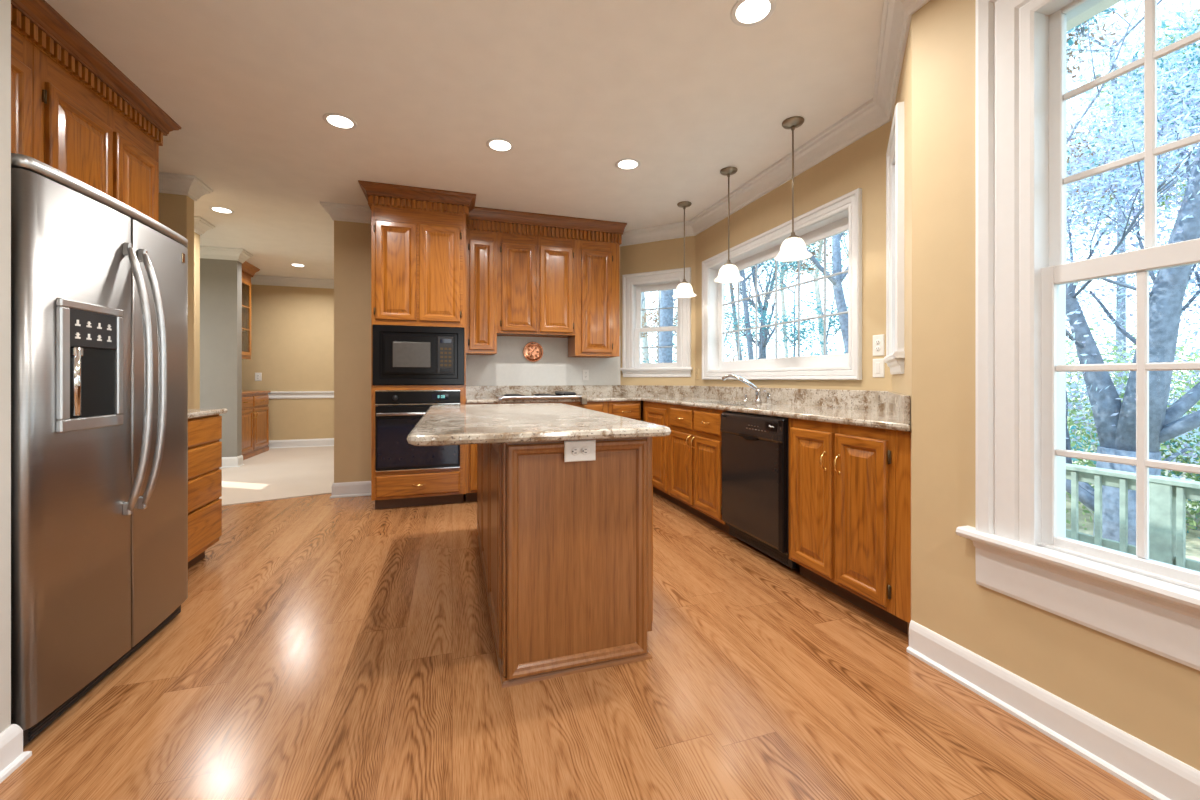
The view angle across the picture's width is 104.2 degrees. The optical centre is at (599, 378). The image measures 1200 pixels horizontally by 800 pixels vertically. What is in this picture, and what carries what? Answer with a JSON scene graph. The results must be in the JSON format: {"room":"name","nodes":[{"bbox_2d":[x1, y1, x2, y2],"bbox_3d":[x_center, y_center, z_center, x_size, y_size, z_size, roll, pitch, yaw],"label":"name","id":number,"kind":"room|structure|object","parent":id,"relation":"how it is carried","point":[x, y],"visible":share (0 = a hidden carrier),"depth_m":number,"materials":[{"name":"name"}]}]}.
{"room":"kitchen","nodes":[
{"label":"kitchen","id":0,"kind":"room"},
{"bbox_2d":[0,0,10,732],"bbox_3d":[-1.588,-0.258,0.755,0.140,2.745,1.200,0,0,-18],"label":"wall","id":1,"kind":"structure","parent":0,"point":[5,5],"depth_m":1.33,"materials":[{"name":"grey paint"}]},
{"bbox_2d":[0,724,31,782],"bbox_3d":[-1.524,1.058,0.801,0.048,0.115,1.208,0,0,-18],"label":"baseboard","id":2,"kind":"structure","parent":1,"relation":"attached to","point":[12,755],"depth_m":1.33,"materials":[{"name":"white paint"}]},
{"bbox_2d":[159,193,193,408],"bbox_3d":[-4.118,-0.258,3.622,1.540,2.745,0.115,0,0,-18],"label":"wall","id":3,"kind":"structure","parent":0,"point":[176,212],"depth_m":3.83,"materials":[{"name":"beige paint"}]},
{"bbox_2d":[159,172,212,200],"bbox_3d":[-4.049,-1.562,3.644,1.585,0.134,0.305,0,0,-18],"label":"crown molding","id":4,"kind":"structure","parent":3,"relation":"attached to","point":[191,186],"depth_m":3.75,"materials":[{"name":"white paint"}]},
{"bbox_2d":[194,232,199,408],"bbox_3d":[-4.669,-0.258,4.633,1.100,2.745,0.115,0,0,-18],"label":"wall","id":5,"kind":"structure","parent":0,"point":[196,236],"depth_m":4.79,"materials":[{"name":"beige paint"}]},
{"bbox_2d":[194,216,214,235],"bbox_3d":[-4.600,-1.562,4.655,1.145,0.134,0.305,0,0,-18],"label":"crown molding","id":6,"kind":"structure","parent":5,"relation":"attached to","point":[201,225],"depth_m":4.78,"materials":[{"name":"white paint"}]},
{"bbox_2d":[200,258,241,456],"bbox_3d":[-5.084,-0.258,5.802,1.015,2.745,0.135,0,0,-18],"label":"wall","id":7,"kind":"structure","parent":0,"point":[220,280],"depth_m":5.84,"materials":[{"name":"grey paint"}]},
{"bbox_2d":[200,246,252,262],"bbox_3d":[-5.015,-1.562,5.824,1.060,0.134,0.325,0,0,-18],"label":"crown molding","id":8,"kind":"structure","parent":7,"relation":"attached to","point":[241,255],"depth_m":5.81,"materials":[{"name":"white paint"}]},
{"bbox_2d":[220,455,243,467],"bbox_3d":[-5.043,1.048,5.800,0.993,0.135,0.163,0,0,-18],"label":"baseboard","id":9,"kind":"structure","parent":7,"relation":"attached to","point":[227,462],"depth_m":5.86,"materials":[{"name":"white paint"}]},
{"bbox_2d":[242,261,259,358],"bbox_3d":[-5.090,-0.957,6.419,0.393,1.344,0.936,0,0,-18],"label":"china cabinet","id":10,"kind":"object","parent":7,"relation":"attached to","point":[249,270],"visible":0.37,"depth_m":6.76,"materials":[{"name":"brown wood"}]},
{"bbox_2d":[219,446,333,505],"bbox_3d":[-3.887,1.141,5.707,3.640,0.068,4.470,0,0,-18],"label":"floor","id":11,"kind":"structure","parent":0,"point":[275,473],"depth_m":5.30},
{"bbox_2d":[242,391,270,459],"bbox_3d":[-5.142,0.643,6.610,0.473,0.927,1.250,0,0,-18],"label":"base cabinet","id":12,"kind":"object","parent":11,"relation":"on","point":[255,408],"visible":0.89,"depth_m":6.72,"materials":[{"name":"brown wood"}]},
{"bbox_2d":[242,284,333,439],"bbox_3d":[-4.510,-0.258,7.770,3.300,2.745,0.140,0,0,-18],"label":"wall","id":13,"kind":"structure","parent":0,"point":[292,328],"depth_m":7.56,"materials":[{"name":"beige paint"}]},
{"bbox_2d":[251,275,333,288],"bbox_3d":[-3.916,-1.562,5.981,3.250,0.134,3.630,0,0,-18],"label":"crown molding","id":14,"kind":"structure","parent":13,"relation":"attached to","point":[256,279],"depth_m":7.50,"materials":[{"name":"white paint"}]},
{"bbox_2d":[268,438,333,448],"bbox_3d":[-4.113,1.048,7.808,2.480,0.135,0.028,0,0,-18],"label":"baseboard","id":15,"kind":"structure","parent":13,"relation":"attached to","point":[295,443],"depth_m":7.57,"materials":[{"name":"white paint"}]},
{"bbox_2d":[268,391,333,398],"bbox_3d":[-4.112,0.258,7.807,2.480,0.115,0.030,0,0,-18],"label":"chair rail","id":16,"kind":"object","parent":13,"relation":"attached to","point":[275,394],"depth_m":7.57,"materials":[{"name":"white paint"}]},
{"bbox_2d":[334,220,619,482],"bbox_3d":[-1.157,-0.258,4.889,2.870,2.745,0.120,0,0,-18],"label":"wall","id":17,"kind":"structure","parent":0,"point":[352,240],"depth_m":4.45,"materials":[{"name":"beige paint"}]},
{"bbox_2d":[320,201,370,223],"bbox_3d":[-2.365,-1.562,4.456,0.495,0.134,0.215,0,0,-18],"label":"crown molding","id":18,"kind":"structure","parent":17,"relation":"attached to","point":[337,211],"depth_m":4.39,"materials":[{"name":"white paint"}]},
{"bbox_2d":[330,481,370,497],"bbox_3d":[-2.339,1.048,4.500,0.438,0.135,0.148,0,0,-18],"label":"baseboard","id":19,"kind":"structure","parent":17,"relation":"attached to","point":[361,488],"depth_m":4.43,"materials":[{"name":"white paint"}]},
{"bbox_2d":[466,230,496,354],"bbox_3d":[-1.188,-0.866,4.630,0.295,1.238,0.346,0,0,-18],"label":"upper cabinet","id":20,"kind":"object","parent":17,"relation":"attached to","point":[481,246],"visible":0.94,"depth_m":4.47,"materials":[{"name":"brown wood"}]},
{"bbox_2d":[523,342,542,361],"bbox_3d":[-0.707,-0.287,4.942,0.214,0.214,0.026,0,0,-18],"label":"wall plate","id":21,"kind":"object","parent":17,"relation":"attached to","point":[532,351],"visible":1,"depth_m":4.94,"materials":[{"name":"orange metal"}]},
{"bbox_2d":[497,233,574,337],"bbox_3d":[-0.673,-0.966,4.793,0.782,1.038,0.346,0,0,-18],"label":"upper cabinet","id":22,"kind":"object","parent":17,"relation":"attached to","point":[536,275],"visible":0.96,"depth_m":4.63,"materials":[{"name":"brown wood"}]},
{"bbox_2d":[466,207,626,244],"bbox_3d":[-0.553,-1.524,4.809,1.630,0.209,0.387,0,0,-18],"label":"crown molding","id":23,"kind":"structure","parent":22,"relation":"attached to","point":[480,218],"depth_m":4.64,"materials":[{"name":"brown wood"}]},
{"bbox_2d":[466,336,619,385],"bbox_3d":[-0.574,-0.207,5.005,1.682,0.555,0.012,0,0,-18],"label":"backsplash","id":24,"kind":"structure","parent":17,"relation":"attached to","point":[509,366],"depth_m":4.97,"materials":[{"name":"paint"}]},
{"bbox_2d":[568,240,618,357],"bbox_3d":[-0.070,-0.861,4.984,0.481,1.248,0.346,0,0,-18],"label":"upper cabinet","id":25,"kind":"object","parent":17,"relation":"attached to","point":[596,335],"visible":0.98,"depth_m":4.82,"materials":[{"name":"brown wood"}]},
{"bbox_2d":[0,492,1152,799],"bbox_3d":[-0.836,1.145,0.653,6.400,0.060,8.550,0,0,-18],"label":"floor","id":26,"kind":"structure","parent":0,"point":[324,647],"depth_m":1.62,"materials":[{"name":"brown wood"}]},
{"bbox_2d":[11,153,187,746],"bbox_3d":[-2.130,0.220,1.710,0.843,1.766,0.896,0,0,-18],"label":"refrigerator","id":27,"kind":"object","parent":26,"relation":"on","point":[99,285],"visible":0.97,"depth_m":1.59,"materials":[{"name":"silver metal"}]},
{"bbox_2d":[188,414,221,568],"bbox_3d":[-2.569,0.667,2.479,0.641,0.895,0.790,0,0,-18],"label":"base cabinet","id":28,"kind":"object","parent":26,"relation":"on","point":[204,433],"visible":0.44,"depth_m":2.73,"materials":[{"name":"brown wood"}]},
{"bbox_2d":[188,408,227,418],"bbox_3d":[-2.583,0.144,2.485,0.692,0.148,0.820,0,0,-18],"label":"countertop","id":29,"kind":"structure","parent":28,"relation":"on","point":[192,413],"depth_m":2.77,"materials":[{"name":"stone"}]},
{"bbox_2d":[358,180,475,508],"bbox_3d":[-1.642,-0.257,4.300,0.936,2.744,0.700,0,0,-18],"label":"tall cabinet","id":30,"kind":"object","parent":26,"relation":"on","point":[418,234],"visible":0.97,"depth_m":4.03,"materials":[{"name":"brown wood"}]},
{"bbox_2d":[375,390,460,471],"bbox_3d":[-1.641,0.441,4.272,0.689,0.692,0.625,0,0,-18],"label":"wall oven","id":31,"kind":"object","parent":30,"relation":"in","point":[397,412],"visible":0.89,"depth_m":3.98,"materials":[{"name":"black glass"}]},
{"bbox_2d":[372,325,464,384],"bbox_3d":[-1.614,-0.203,4.210,0.744,0.511,0.418,0,0,-18],"label":"microwave","id":32,"kind":"object","parent":30,"relation":"in","point":[401,355],"visible":1,"depth_m":4.01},
{"bbox_2d":[465,403,497,501],"bbox_3d":[-1.132,0.667,4.460,0.298,0.895,0.633,0,0,-18],"label":"base cabinet","id":33,"kind":"object","parent":26,"relation":"on","point":[471,449],"visible":0.12,"depth_m":4.17,"materials":[{"name":"brown wood"}]},
{"bbox_2d":[501,401,607,412],"bbox_3d":[-0.501,0.667,4.677,1.033,0.895,0.601,0,0,-18],"label":"base cabinet","id":34,"kind":"object","parent":26,"relation":"on","point":[602,406],"visible":0.08,"depth_m":4.50,"materials":[{"name":"brown wood"}]},
{"bbox_2d":[466,385,910,431],"bbox_3d":[0.244,0.144,3.431,2.295,0.148,3.501,0,0,-18],"label":"countertop","id":35,"kind":"structure","parent":34,"relation":"on","point":[890,410],"depth_m":3.49,"materials":[{"name":"stone"}]},
{"bbox_2d":[496,391,586,403],"bbox_3d":[-0.609,0.183,4.577,0.824,0.108,0.625,0,0,-18],"label":"cooktop","id":36,"kind":"object","parent":35,"relation":"in","point":[558,394],"visible":0.99,"depth_m":4.38,"materials":[{"name":"metal"}]},
{"bbox_2d":[555,391,575,394],"bbox_3d":[-0.352,0.145,4.699,0.130,0.032,0.430,0,0,-18],"label":"burner","id":37,"kind":"object","parent":36,"relation":"attached to","point":[557,392],"depth_m":4.52,"materials":[{"name":"black metal"}]},
{"bbox_2d":[722,374,770,402],"bbox_3d":[1.202,0.073,3.765,0.212,0.228,0.390,0,0,-44],"label":"faucet","id":38,"kind":"object","parent":35,"relation":"on","point":[757,390],"visible":0.98,"depth_m":3.73,"materials":[{"name":"silver metal"}]},
{"bbox_2d":[477,437,652,687],"bbox_3d":[-0.303,0.667,2.594,0.652,0.896,1.711,0,0,-18],"label":"kitchen island","id":39,"kind":"object","parent":26,"relation":"on","point":[566,548],"visible":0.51,"depth_m":1.79,"materials":[{"name":"brown wood"}]},
{"bbox_2d":[407,403,670,445],"bbox_3d":[-0.456,0.201,2.530,0.950,0.035,1.900,0,0,-18],"label":"island countertop","id":40,"kind":"structure","parent":39,"relation":"on","point":[440,425],"depth_m":1.84,"materials":[{"name":"stone"}]},
{"bbox_2d":[564,440,595,461],"bbox_3d":[-0.075,0.272,1.764,0.122,0.078,0.009,0,0,-18],"label":"electrical outlet","id":41,"kind":"object","parent":39,"relation":"attached to","point":[582,450],"visible":1,"depth_m":1.76,"materials":[{"name":"white plastic"}]},
{"bbox_2d":[571,447,579,455],"bbox_3d":[-0.093,0.272,1.755,0.033,0.033,0.004,0,0,-18],"label":"receptacle","id":42,"kind":"object","parent":41,"relation":"attached to","point":[575,451],"depth_m":1.75,"materials":[{"name":"white plastic"}]},
{"bbox_2d":[581,447,589,454],"bbox_3d":[-0.055,0.272,1.767,0.033,0.033,0.004,0,0,-18],"label":"receptacle","id":43,"kind":"object","parent":41,"relation":"attached to","point":[584,450],"depth_m":1.77,"materials":[{"name":"white plastic"}]},
{"bbox_2d":[608,401,639,419],"bbox_3d":[0.162,0.667,4.870,0.343,0.895,0.633,0,0,-18],"label":"base cabinet","id":44,"kind":"object","parent":26,"relation":"on","point":[628,409],"visible":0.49,"depth_m":4.60,"materials":[{"name":"brown wood"}]},
{"bbox_2d":[643,401,677,504],"bbox_3d":[0.788,0.667,4.459,0.601,0.895,0.591,0,0,-18],"label":"base cabinet","id":45,"kind":"object","parent":26,"relation":"on","point":[655,413],"visible":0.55,"depth_m":4.25,"materials":[{"name":"brown wood"}]},
{"bbox_2d":[670,404,733,536],"bbox_3d":[0.993,0.667,3.760,0.633,0.895,0.863,0,0,-18],"label":"base cabinet","id":46,"kind":"object","parent":26,"relation":"on","point":[695,435],"visible":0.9,"depth_m":3.61,"materials":[{"name":"brown wood"}]},
{"bbox_2d":[720,411,795,568],"bbox_3d":[1.219,0.653,3.036,0.601,0.863,0.637,0,0,-18],"label":"dishwasher","id":47,"kind":"object","parent":26,"relation":"on","point":[755,447],"visible":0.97,"depth_m":2.88,"materials":[{"name":"black plastic"}]},
{"bbox_2d":[789,418,907,633],"bbox_3d":[1.393,0.667,2.399,0.573,0.895,0.668,0,0,-18],"label":"base cabinet","id":48,"kind":"object","parent":26,"relation":"on","point":[842,477],"visible":0.97,"depth_m":2.25,"materials":[{"name":"brown wood"}]},
{"bbox_2d":[896,430,910,622],"bbox_3d":[1.328,0.667,1.983,0.090,0.895,0.083,0,0,-18],"label":"filler panel","id":49,"kind":"object","parent":26,"relation":"on","point":[903,438],"visible":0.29,"depth_m":1.97,"materials":[{"name":"brown wood"}]},
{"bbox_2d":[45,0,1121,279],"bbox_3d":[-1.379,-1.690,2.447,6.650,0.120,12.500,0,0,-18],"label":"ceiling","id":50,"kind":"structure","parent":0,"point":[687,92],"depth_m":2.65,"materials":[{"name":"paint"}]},
{"bbox_2d":[209,206,233,213],"bbox_3d":[-3.646,-1.627,4.498,0.192,0.006,0.192,0,0,-18],"label":"recessed light","id":51,"kind":"object","parent":50,"relation":"in","point":[213,208],"visible":1,"depth_m":4.50,"materials":[{"name":"white paint"}]},
{"bbox_2d":[323,113,356,129],"bbox_3d":[-1.643,-1.627,2.951,0.192,0.006,0.192,0,0,-18],"label":"recessed light","id":52,"kind":"object","parent":50,"relation":"in","point":[337,120],"visible":1,"depth_m":2.94,"materials":[{"name":"white paint"}]},
{"bbox_2d":[486,138,513,151],"bbox_3d":[-0.696,-1.627,3.252,0.192,0.006,0.192,0,0,-18],"label":"recessed light","id":53,"kind":"object","parent":50,"relation":"in","point":[495,144],"visible":1,"depth_m":3.25,"materials":[{"name":"white paint"}]},
{"bbox_2d":[615,158,640,169],"bbox_3d":[0.212,-1.627,3.540,0.192,0.006,0.192,0,0,-18],"label":"recessed light","id":54,"kind":"object","parent":50,"relation":"in","point":[627,163],"visible":1,"depth_m":3.54,"materials":[{"name":"white paint"}]},
{"bbox_2d":[672,201,696,297],"bbox_3d":[0.785,-1.200,4.340,0.228,0.858,0.228,0,0,-18],"label":"pendant lamp","id":55,"kind":"object","parent":50,"relation":"hanging from","point":[684,289],"visible":1,"depth_m":4.31,"materials":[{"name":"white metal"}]},
{"bbox_2d":[714,167,743,282],"bbox_3d":[1.005,-1.200,3.644,0.228,0.858,0.228,0,0,-18],"label":"pendant lamp","id":56,"kind":"object","parent":50,"relation":"hanging from","point":[728,273],"visible":1,"depth_m":3.62,"materials":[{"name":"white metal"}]},
{"bbox_2d":[730,0,775,26],"bbox_3d":[0.676,-1.627,2.061,0.192,0.006,0.192,0,0,-18],"label":"recessed light","id":57,"kind":"object","parent":50,"relation":"in","point":[744,13],"visible":1,"depth_m":2.06,"materials":[{"name":"white paint"}]},
{"bbox_2d":[774,116,812,261],"bbox_3d":[1.223,-1.200,2.958,0.228,0.858,0.228,0,0,-18],"label":"pendant lamp","id":58,"kind":"object","parent":50,"relation":"hanging from","point":[793,248],"visible":1,"depth_m":2.95,"materials":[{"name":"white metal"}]},
{"bbox_2d":[620,236,694,420],"bbox_3d":[0.644,-0.258,5.129,0.863,2.745,0.140,0,0,27],"label":"wall","id":59,"kind":"structure","parent":0,"point":[664,254],"depth_m":5.05,"materials":[{"name":"beige paint"}]},
{"bbox_2d":[620,267,692,376],"bbox_3d":[0.631,-0.593,5.111,0.813,1.146,0.185,0,0,27],"label":"window","id":60,"kind":"structure","parent":59,"relation":"in","point":[633,285],"depth_m":5.12,"materials":[{"name":"white paint"}]},
{"bbox_2d":[695,120,891,390],"bbox_3d":[1.406,-0.258,3.803,0.140,2.745,2.280,0,0,-18],"label":"wall","id":61,"kind":"structure","parent":0,"point":[861,164],"depth_m":3.06,"materials":[{"name":"beige paint"}]},
{"bbox_2d":[702,188,861,379],"bbox_3d":[1.387,-0.587,3.807,0.174,1.185,1.892,0,0,-18],"label":"window","id":62,"kind":"structure","parent":61,"relation":"in","point":[842,214],"depth_m":3.56,"materials":[{"name":"white paint"}]},
{"bbox_2d":[873,334,884,355],"bbox_3d":[1.654,-0.200,2.775,0.009,0.125,0.078,0,0,-18],"label":"electrical outlet","id":63,"kind":"object","parent":61,"relation":"attached to","point":[878,340],"visible":1,"depth_m":2.76,"materials":[{"name":"white plastic"}]},
{"bbox_2d":[873,358,884,377],"bbox_3d":[1.654,-0.065,2.775,0.010,0.112,0.078,0,0,-18],"label":"light switch","id":64,"kind":"object","parent":61,"relation":"attached to","point":[878,364],"visible":0.96,"depth_m":2.77,"materials":[{"name":"white plastic"}]},
{"bbox_2d":[892,16,911,637],"bbox_3d":[1.544,-0.258,2.274,0.140,2.745,0.877,0,0,27],"label":"wall","id":65,"kind":"structure","parent":0,"point":[901,383],"depth_m":2.04,"materials":[{"name":"beige paint"}]},
{"bbox_2d":[884,102,904,374],"bbox_3d":[1.563,-0.650,2.359,0.185,1.251,0.565,0,0,27],"label":"window","id":66,"kind":"structure","parent":65,"relation":"attached to","point":[895,353],"depth_m":2.33,"materials":[{"name":"white paint"}]},
{"bbox_2d":[912,0,1199,770],"bbox_3d":[2.049,-0.258,-0.274,0.140,2.745,4.640,0,0,-18],"label":"wall","id":67,"kind":"structure","parent":0,"point":[1153,698],"depth_m":1.75,"materials":[{"name":"beige paint"}]},
{"bbox_2d":[619,0,929,245],"bbox_3d":[1.694,-1.562,1.455,0.730,0.134,8.150,0,0,-18],"label":"crown molding","id":68,"kind":"structure","parent":67,"relation":"attached to","point":[876,112],"depth_m":3.03,"materials":[{"name":"white paint"}]},
{"bbox_2d":[907,620,1199,799],"bbox_3d":[1.967,1.052,-0.294,0.028,0.125,4.630,0,0,-18],"label":"baseboard","id":69,"kind":"structure","parent":67,"relation":"attached to","point":[1156,774],"depth_m":1.42,"materials":[{"name":"white paint"}]},
{"bbox_2d":[956,0,1199,670],"bbox_3d":[1.575,-0.308,1.116,0.202,2.083,1.267,0,0,-18],"label":"window","id":70,"kind":"structure","parent":67,"relation":"in","point":[1024,553],"depth_m":1.51,"materials":[{"name":"white paint"}]},
{"bbox_3d":[-2.842,-0.258,1.947,0.120,2.745,1.830,0,0,-18],"label":"wall","id":71,"kind":"structure","parent":0,"visible":0},
{"bbox_2d":[11,27,32,157],"bbox_3d":[-2.483,-1.100,1.581,0.321,0.770,0.885,0,0,-18],"label":"upper cabinet","id":72,"kind":"object","parent":71,"relation":"attached to","point":[21,48],"visible":0.51,"depth_m":1.97,"materials":[{"name":"brown wood"}]},
{"bbox_2d":[11,0,180,145],"bbox_3d":[-2.610,-1.547,2.065,0.388,0.164,1.885,0,0,-18],"label":"crown molding","id":73,"kind":"structure","parent":72,"relation":"attached to","point":[39,23],"depth_m":2.29,"materials":[{"name":"brown wood"}]},
{"bbox_2d":[33,45,158,221],"bbox_3d":[-2.757,-0.875,2.442,0.321,1.220,0.918,0,0,-18],"label":"upper cabinet","id":74,"kind":"object","parent":71,"relation":"attached to","point":[76,133],"visible":0.41,"depth_m":2.35,"materials":[{"name":"brown wood"}]},
{"label":"outside","id":75,"kind":"structure","parent":0,"visible":0},
{"bbox_3d":[3.475,1.545,1.364,3.350,0.060,12.500,0,0,-18],"label":"deck","id":76,"kind":"object","parent":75,"visible":0},
{"bbox_2d":[1066,463,1199,571],"bbox_3d":[4.186,1.134,4.003,0.140,0.762,7.500,0,0,-18],"label":"deck railing","id":77,"kind":"object","parent":76,"relation":"on","point":[1168,496],"visible":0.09,"depth_m":3.59,"materials":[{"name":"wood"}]},
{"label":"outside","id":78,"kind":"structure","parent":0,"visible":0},
{"bbox_2d":[1066,400,1199,560],"bbox_3d":[8.252,3.265,23.599,150.000,0.300,140.000,0,0,-18],"label":"ground","id":79,"kind":"structure","parent":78,"point":[1192,542],"depth_m":10.06,"materials":[{"name":"green plant"}]},
{"bbox_2d":[640,292,648,362],"bbox_3d":[1.250,-7.541,17.835,10.006,21.317,7.443,0,0,-42],"label":"tree","id":80,"kind":"object","parent":79,"relation":"on","point":[644,341],"visible":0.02,"depth_m":18.96,"materials":[{"name":"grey plant"}]},
{"bbox_2d":[640,292,657,362],"bbox_3d":[1.588,-0.634,15.900,2.932,7.500,3.362,0,0,-41],"label":"tree","id":81,"kind":"object","parent":79,"relation":"on","point":[650,317],"visible":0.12,"depth_m":14.88,"materials":[{"name":"green plant"}]},
{"bbox_2d":[640,290,676,362],"bbox_3d":[1.953,-3.827,13.877,5.375,13.888,5.306,0,0,12],"label":"tree","id":82,"kind":"object","parent":79,"relation":"on","point":[666,299],"visible":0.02,"depth_m":13.01,"materials":[{"name":"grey plant"}]},
{"bbox_2d":[641,290,676,361],"bbox_3d":[2.425,-0.765,16.002,2.135,7.763,2.613,0,0,26],"label":"tree","id":83,"kind":"object","parent":79,"relation":"on","point":[674,299],"visible":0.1,"depth_m":16.00,"materials":[{"name":"green plant"}]},
{"bbox_2d":[729,270,750,359],"bbox_3d":[7.102,-5.858,27.791,8.775,17.964,8.608,0,0,-18],"label":"tree","id":84,"kind":"object","parent":79,"relation":"on","point":[731,290],"visible":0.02,"depth_m":27.63,"materials":[{"name":"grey plant"}]},
{"bbox_2d":[724,263,767,360],"bbox_3d":[4.785,-0.757,17.316,2.441,7.746,3.240,0,0,-18],"label":"tree","id":85,"kind":"object","parent":79,"relation":"on","point":[747,285],"visible":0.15,"depth_m":17.17,"materials":[{"name":"green plant"}]},
{"bbox_2d":[724,241,826,359],"bbox_3d":[4.748,-0.721,14.316,3.400,7.674,3.181,0,0,-18],"label":"tree","id":86,"kind":"object","parent":79,"relation":"on","point":[761,322],"visible":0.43,"depth_m":14.40,"materials":[{"name":"green plant"}]},
{"bbox_2d":[740,245,816,359],"bbox_3d":[4.175,-2.478,14.077,5.363,11.194,3.048,0,0,-18],"label":"tree","id":87,"kind":"object","parent":79,"relation":"on","point":[742,273],"visible":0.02,"depth_m":13.94,"materials":[{"name":"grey plant"}]},
{"bbox_2d":[724,245,841,358],"bbox_3d":[6.462,-2.691,17.341,5.341,11.616,5.007,0,0,-18],"label":"tree","id":88,"kind":"object","parent":79,"relation":"on","point":[764,341],"visible":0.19,"depth_m":16.47,"materials":[{"name":"green plant"}]},
{"bbox_2d":[758,245,830,358],"bbox_3d":[6.046,-0.541,14.619,3.024,7.315,2.461,0,0,-18],"label":"tree","id":89,"kind":"object","parent":79,"relation":"on","point":[794,327],"visible":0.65,"depth_m":14.65,"materials":[{"name":"green plant"}]},
{"bbox_2d":[771,239,831,356],"bbox_3d":[10.182,-5.991,26.104,11.093,18.217,8.189,0,0,-18],"label":"tree","id":90,"kind":"object","parent":79,"relation":"on","point":[830,245],"visible":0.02,"depth_m":25.65,"materials":[{"name":"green plant"}]},
{"bbox_2d":[770,232,847,352],"bbox_3d":[5.572,-2.146,11.739,6.587,10.544,4.440,0,0,-18],"label":"tree","id":91,"kind":"object","parent":79,"relation":"on","point":[837,280],"visible":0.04,"depth_m":11.30,"materials":[{"name":"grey plant"}]},
{"bbox_2d":[800,238,828,354],"bbox_3d":[11.466,-5.842,24.099,7.886,17.935,8.130,0,0,-12],"label":"tree","id":92,"kind":"object","parent":79,"relation":"on","point":[816,283],"visible":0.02,"depth_m":23.57,"materials":[{"name":"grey plant"}]},
{"bbox_2d":[788,240,847,355],"bbox_3d":[7.574,-0.767,15.084,2.814,7.766,2.414,0,0,33],"label":"tree","id":93,"kind":"object","parent":79,"relation":"on","point":[810,302],"visible":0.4,"depth_m":15.17,"materials":[{"name":"green plant"}]},
{"bbox_2d":[815,268,847,354],"bbox_3d":[8.175,-0.490,14.878,3.570,7.212,3.049,0,0,-18],"label":"tree","id":94,"kind":"object","parent":79,"relation":"on","point":[842,268],"visible":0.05,"depth_m":14.66,"materials":[{"name":"green plant"}]},
{"bbox_2d":[1069,412,1098,465],"bbox_3d":[8.512,1.781,10.252,3.656,3.292,3.462,0,0,40],"label":"shrub","id":95,"kind":"object","parent":79,"relation":"on","point":[1072,427],"visible":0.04,"depth_m":9.12,"materials":[{"name":"green plant"}]},
{"bbox_2d":[1066,340,1168,493],"bbox_3d":[9.428,1.106,11.048,3.909,5.502,5.272,0,0,-18],"label":"shrub","id":96,"kind":"object","parent":79,"relation":"on","point":[1069,362],"visible":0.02,"depth_m":9.45,"materials":[{"name":"green plant"}]},
{"bbox_2d":[1066,341,1178,466],"bbox_3d":[12.500,1.187,12.504,3.975,4.916,5.216,0,0,-7],"label":"shrub","id":97,"kind":"object","parent":79,"relation":"on","point":[1075,414],"visible":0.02,"depth_m":12.31,"materials":[{"name":"green plant"}]},
{"bbox_2d":[1067,4,1183,224],"bbox_3d":[16.239,-5.275,17.872,7.420,16.801,8.387,0,0,26],"label":"tree","id":98,"kind":"object","parent":79,"relation":"on","point":[1076,42],"visible":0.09,"depth_m":16.12,"materials":[{"name":"green plant"}]},
{"bbox_2d":[1066,337,1199,529],"bbox_3d":[11.119,1.446,9.545,6.058,4.767,6.173,0,0,-18],"label":"shrub","id":99,"kind":"object","parent":79,"relation":"on","point":[1191,522],"visible":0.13,"depth_m":9.69,"materials":[{"name":"green plant"}]},
{"bbox_2d":[1066,0,1199,545],"bbox_3d":[6.961,-2.174,5.690,7.068,10.586,6.239,0,0,36],"label":"tree","id":100,"kind":"object","parent":79,"relation":"on","point":[1115,420],"visible":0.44,"depth_m":5.39,"materials":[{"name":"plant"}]},
{"bbox_2d":[1066,334,1199,530],"bbox_3d":[12.133,1.270,9.533,5.073,4.812,3.981,0,0,36],"label":"shrub","id":101,"kind":"object","parent":79,"relation":"on","point":[1197,520],"visible":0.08,"depth_m":9.79,"materials":[{"name":"green plant"}]},
{"bbox_2d":[1066,326,1199,519],"bbox_3d":[12.370,1.248,11.338,5.014,5.076,4.052,0,0,8],"label":"shrub","id":102,"kind":"object","parent":79,"relation":"on","point":[1112,349],"visible":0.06,"depth_m":11.05,"materials":[{"name":"green plant"}]},
{"bbox_2d":[1067,0,1199,396],"bbox_3d":[14.336,-5.432,12.395,8.245,17.101,7.226,0,0,43],"label":"tree","id":103,"kind":"object","parent":79,"relation":"on","point":[1119,337],"visible":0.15,"depth_m":12.99,"materials":[{"name":"green plant"}]},
{"bbox_2d":[1067,11,1199,234],"bbox_3d":[23.114,-5.963,19.258,8.955,18.170,6.495,0,0,-18],"label":"tree","id":104,"kind":"object","parent":79,"relation":"on","point":[1167,26],"visible":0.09,"depth_m":19.31,"materials":[{"name":"green plant"}]},
{"bbox_2d":[1083,335,1199,513],"bbox_3d":[12.767,1.444,8.994,4.624,4.679,5.431,0,0,23],"label":"shrub","id":105,"kind":"object","parent":79,"relation":"on","point":[1181,347],"visible":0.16,"depth_m":9.11,"materials":[{"name":"green plant"}]},
{"bbox_2d":[1160,353,1199,538],"bbox_3d":[13.034,1.426,8.959,4.322,4.491,3.885,0,0,-30],"label":"shrub","id":106,"kind":"object","parent":79,"relation":"on","point":[1191,444],"visible":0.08,"depth_m":9.65,"materials":[{"name":"green plant"}]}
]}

